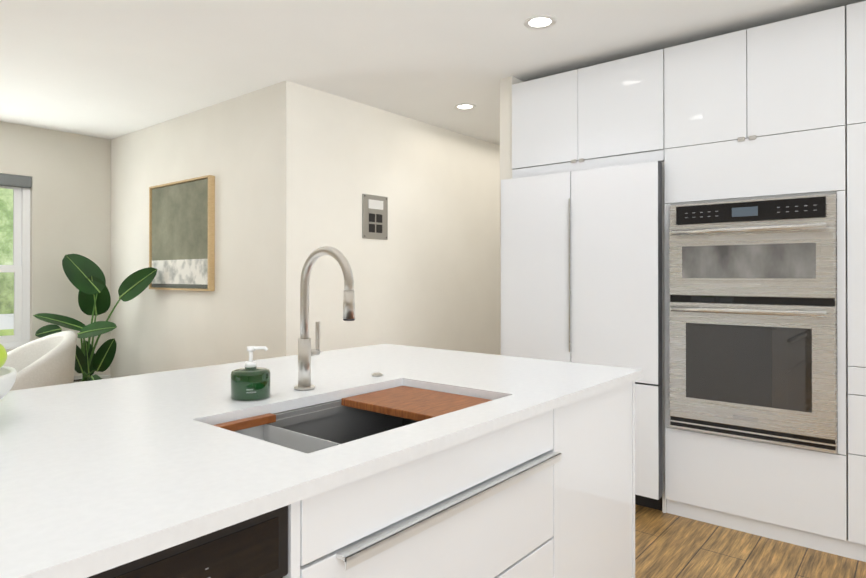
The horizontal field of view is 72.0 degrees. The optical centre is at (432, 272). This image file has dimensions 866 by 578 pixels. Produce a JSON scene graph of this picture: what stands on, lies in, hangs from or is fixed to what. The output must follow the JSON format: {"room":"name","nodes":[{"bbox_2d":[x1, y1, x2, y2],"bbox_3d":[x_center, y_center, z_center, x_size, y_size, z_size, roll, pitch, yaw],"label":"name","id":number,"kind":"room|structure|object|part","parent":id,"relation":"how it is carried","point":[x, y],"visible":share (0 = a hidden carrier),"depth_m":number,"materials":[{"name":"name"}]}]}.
{"room":"kitchen","nodes":[
{"label":"kitchen","id":0,"kind":"room"},
{"bbox_2d":[0,121,110,375],"bbox_3d":[-4.905,0.016,3.017,0.140,2.440,6.440,0,0,40],"label":"wall","id":1,"kind":"structure","parent":0,"point":[70,195],"depth_m":5.04,"materials":[{"name":"paint"}]},
{"bbox_2d":[0,186,29,349],"bbox_3d":[-3.616,-0.087,4.553,0.103,1.397,0.927,0,0,40],"label":"window","id":2,"kind":"structure","parent":1,"relation":"in","point":[20,267],"depth_m":4.87,"materials":[{"name":"white plastic"}]},
{"bbox_2d":[0,173,31,188],"bbox_3d":[-3.592,-0.738,4.537,0.035,0.095,0.920,0,0,40],"label":"window blind","id":3,"kind":"object","parent":1,"relation":"attached to","point":[10,180],"visible":1,"depth_m":4.80,"materials":[{"name":"grey fabric"}]},
{"bbox_2d":[110,80,303,377],"bbox_3d":[-1.874,0.023,4.569,2.560,2.440,0.188,0,0,40],"label":"wall","id":4,"kind":"structure","parent":0,"point":[246,150],"depth_m":4.24,"materials":[{"name":"paint"}]},
{"bbox_3d":[-1.916,-0.277,4.514,0.900,0.820,0.047,0,0,40],"label":"picture frame","id":5,"kind":"part","parent":4,"relation":"part of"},
{"bbox_2d":[304,86,499,354],"bbox_3d":[0.291,0.027,5.277,0.120,2.440,3.660,0,0,40],"label":"wall","id":6,"kind":"structure","parent":0,"point":[426,274],"depth_m":4.55,"materials":[{"name":"paint"}]},
{"bbox_2d":[362,194,387,239],"bbox_3d":[-0.417,-0.401,4.314,0.014,0.315,0.250,0,0,40],"label":"light switch panel","id":7,"kind":"object","parent":6,"relation":"attached to","point":[374,216],"visible":1,"depth_m":4.30,"materials":[{"name":"grey metal"}]},
{"bbox_2d":[0,0,865,144],"bbox_3d":[-0.378,-1.241,1.596,9.200,0.060,10.400,0,0,40],"label":"ceiling","id":8,"kind":"structure","parent":0,"point":[109,69],"depth_m":3.20,"materials":[{"name":"paint"}]},
{"bbox_2d":[454,103,475,109],"bbox_3d":[0.230,-1.194,4.294,0.156,0.007,0.156,0,0,40],"label":"recessed light","id":9,"kind":"object","parent":8,"relation":"in","point":[465,106],"visible":1,"depth_m":4.29,"materials":[{"name":"white plastic"}]},
{"bbox_2d":[524,15,555,28],"bbox_3d":[0.513,-1.201,2.862,0.156,0.007,0.156,0,0,40],"label":"recessed light","id":10,"kind":"object","parent":8,"relation":"in","point":[539,21],"visible":1,"depth_m":2.85,"materials":[{"name":"white plastic"}]},
{"bbox_2d":[500,76,522,354],"bbox_3d":[1.394,0.024,4.814,0.090,2.440,2.970,0,0,40],"label":"wall","id":11,"kind":"structure","parent":0,"point":[506,84],"depth_m":3.68,"materials":[{"name":"paint"}]},
{"bbox_2d":[512,70,575,177],"bbox_3d":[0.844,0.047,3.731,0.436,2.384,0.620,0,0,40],"label":"upper cabinet","id":12,"kind":"object","parent":11,"relation":"attached to","point":[543,109],"depth_m":3.49,"materials":[{"name":"white laminate"}]},
{"bbox_2d":[576,51,655,170],"bbox_3d":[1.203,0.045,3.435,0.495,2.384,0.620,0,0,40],"label":"upper cabinet","id":13,"kind":"object","parent":11,"relation":"attached to","point":[616,99],"depth_m":3.21,"materials":[{"name":"white laminate"}]},
{"bbox_2d":[635,504,865,577],"bbox_3d":[-0.378,1.259,1.584,9.200,0.060,10.400,0,0,40],"label":"floor","id":14,"kind":"structure","parent":0,"point":[668,545],"depth_m":2.60,"materials":[{"name":"brown wood"}]},
{"bbox_2d":[3,330,76,390],"bbox_3d":[-2.905,0.837,4.211,0.709,0.812,0.678,0,0,40],"label":"chair","id":15,"kind":"object","parent":14,"relation":"on","point":[47,360],"visible":0.52,"depth_m":4.20,"materials":[{"name":"fabric"}]},
{"bbox_2d":[33,254,156,382],"bbox_3d":[-2.670,0.545,4.652,0.923,1.396,0.603,0,0,40],"label":"plant","id":16,"kind":"object","parent":14,"relation":"on","point":[86,277],"visible":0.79,"depth_m":4.75,"materials":[{"name":"green plant"}]},
{"bbox_2d":[52,372,642,577],"bbox_3d":[-0.699,0.782,1.168,1.146,0.890,2.940,0,0,40],"label":"kitchen island","id":17,"kind":"object","parent":14,"relation":"on","point":[528,471],"depth_m":1.30,"materials":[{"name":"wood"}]},
{"bbox_2d":[87,505,287,577],"bbox_3d":[-0.622,0.741,0.843,0.569,0.799,0.594,0,0,40],"label":"dishwasher","id":18,"kind":"object","parent":17,"relation":"in","point":[256,547],"visible":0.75,"depth_m":0.81,"materials":[{"name":"black"}]},
{"bbox_2d":[0,344,642,577],"bbox_3d":[-0.703,0.320,1.173,1.160,0.034,2.946,0,0,40],"label":"island countertop","id":19,"kind":"structure","parent":17,"relation":"on","point":[91,471],"depth_m":1.11,"materials":[{"name":"white stone"}]},
{"bbox_2d":[0,344,16,399],"bbox_3d":[-1.025,0.220,1.154,0.360,0.182,0.360,0,0,40],"label":"fruit bowl","id":20,"kind":"object","parent":19,"relation":"on","point":[7,377],"visible":1,"depth_m":1.21,"materials":[{"name":"white ceramic"}]},
{"bbox_2d":[231,346,270,400],"bbox_3d":[-0.457,0.249,1.496,0.096,0.127,0.096,0,0,40],"label":"soap dispenser","id":21,"kind":"object","parent":19,"relation":"on","point":[251,381],"visible":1,"depth_m":1.46,"materials":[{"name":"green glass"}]},
{"bbox_2d":[294,246,354,390],"bbox_3d":[-0.276,0.122,1.565,0.218,0.382,0.076,0,0,40],"label":"faucet","id":22,"kind":"object","parent":19,"relation":"on","point":[306,352],"visible":1,"depth_m":1.59,"materials":[{"name":"silver metal"}]},
{"bbox_2d":[268,399,418,443],"bbox_3d":[-0.153,0.488,1.402,0.427,0.296,0.704,0,0,40],"label":"sink","id":23,"kind":"object","parent":19,"relation":"in","point":[335,421],"visible":0.04,"depth_m":1.57,"materials":[{"name":"silver metal"}]},
{"bbox_2d":[213,413,339,453],"bbox_3d":[-0.300,0.384,1.225,0.362,0.107,0.171,0,0,40],"label":"sink caddy","id":24,"kind":"object","parent":23,"relation":"in","point":[258,427],"visible":0.27,"depth_m":1.33,"materials":[{"name":"silver metal"}]},
{"bbox_2d":[341,386,491,420],"bbox_3d":[-0.027,0.343,1.556,0.362,0.019,0.242,0,0,40],"label":"cutting board","id":25,"kind":"object","parent":23,"relation":"on","point":[413,403],"visible":0.65,"depth_m":1.54,"materials":[{"name":"brown wood"}]},
{"bbox_3d":[-0.170,0.310,1.817,0.034,0.008,0.034,0,0,40],"label":"air switch button","id":26,"kind":"part","parent":19,"relation":"part of","materials":[{"name":"silver metal"}]},
{"bbox_2d":[501,161,662,510],"bbox_3d":[0.980,0.340,3.546,0.935,1.797,0.692,0,0,40],"label":"fridge","id":27,"kind":"object","parent":14,"relation":"on","point":[581,266],"visible":0.5,"depth_m":3.21,"materials":[{"name":"white lacquered panel"},{"name":"metal"},{"name":"black plastic"}]},
{"bbox_2d":[656,8,835,554],"bbox_3d":[1.677,0.043,3.044,0.806,2.384,0.620,0,0,40],"label":"tall cabinet","id":28,"kind":"object","parent":14,"relation":"on","point":[774,110],"depth_m":2.81,"materials":[{"name":"white"}]},
{"bbox_2d":[669,194,837,453],"bbox_3d":[1.633,0.221,2.991,0.699,1.119,0.677,0,0,40],"label":"oven","id":29,"kind":"object","parent":28,"relation":"in","point":[753,321],"visible":1,"depth_m":2.74,"materials":[{"name":"grey metal"}]},
{"bbox_2d":[836,1,865,561],"bbox_3d":[2.273,0.041,2.553,0.817,2.384,0.620,0,0,40],"label":"tall cabinet","id":30,"kind":"object","parent":14,"relation":"on","point":[850,19],"depth_m":2.55,"materials":[{"name":"white"}]},
{"label":"outside","id":31,"kind":"structure","parent":0,"visible":0},
{"bbox_2d":[0,188,13,335],"bbox_3d":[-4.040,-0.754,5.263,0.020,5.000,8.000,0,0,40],"label":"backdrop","id":32,"kind":"structure","parent":31,"point":[5,300],"depth_m":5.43,"materials":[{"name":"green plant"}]}
]}

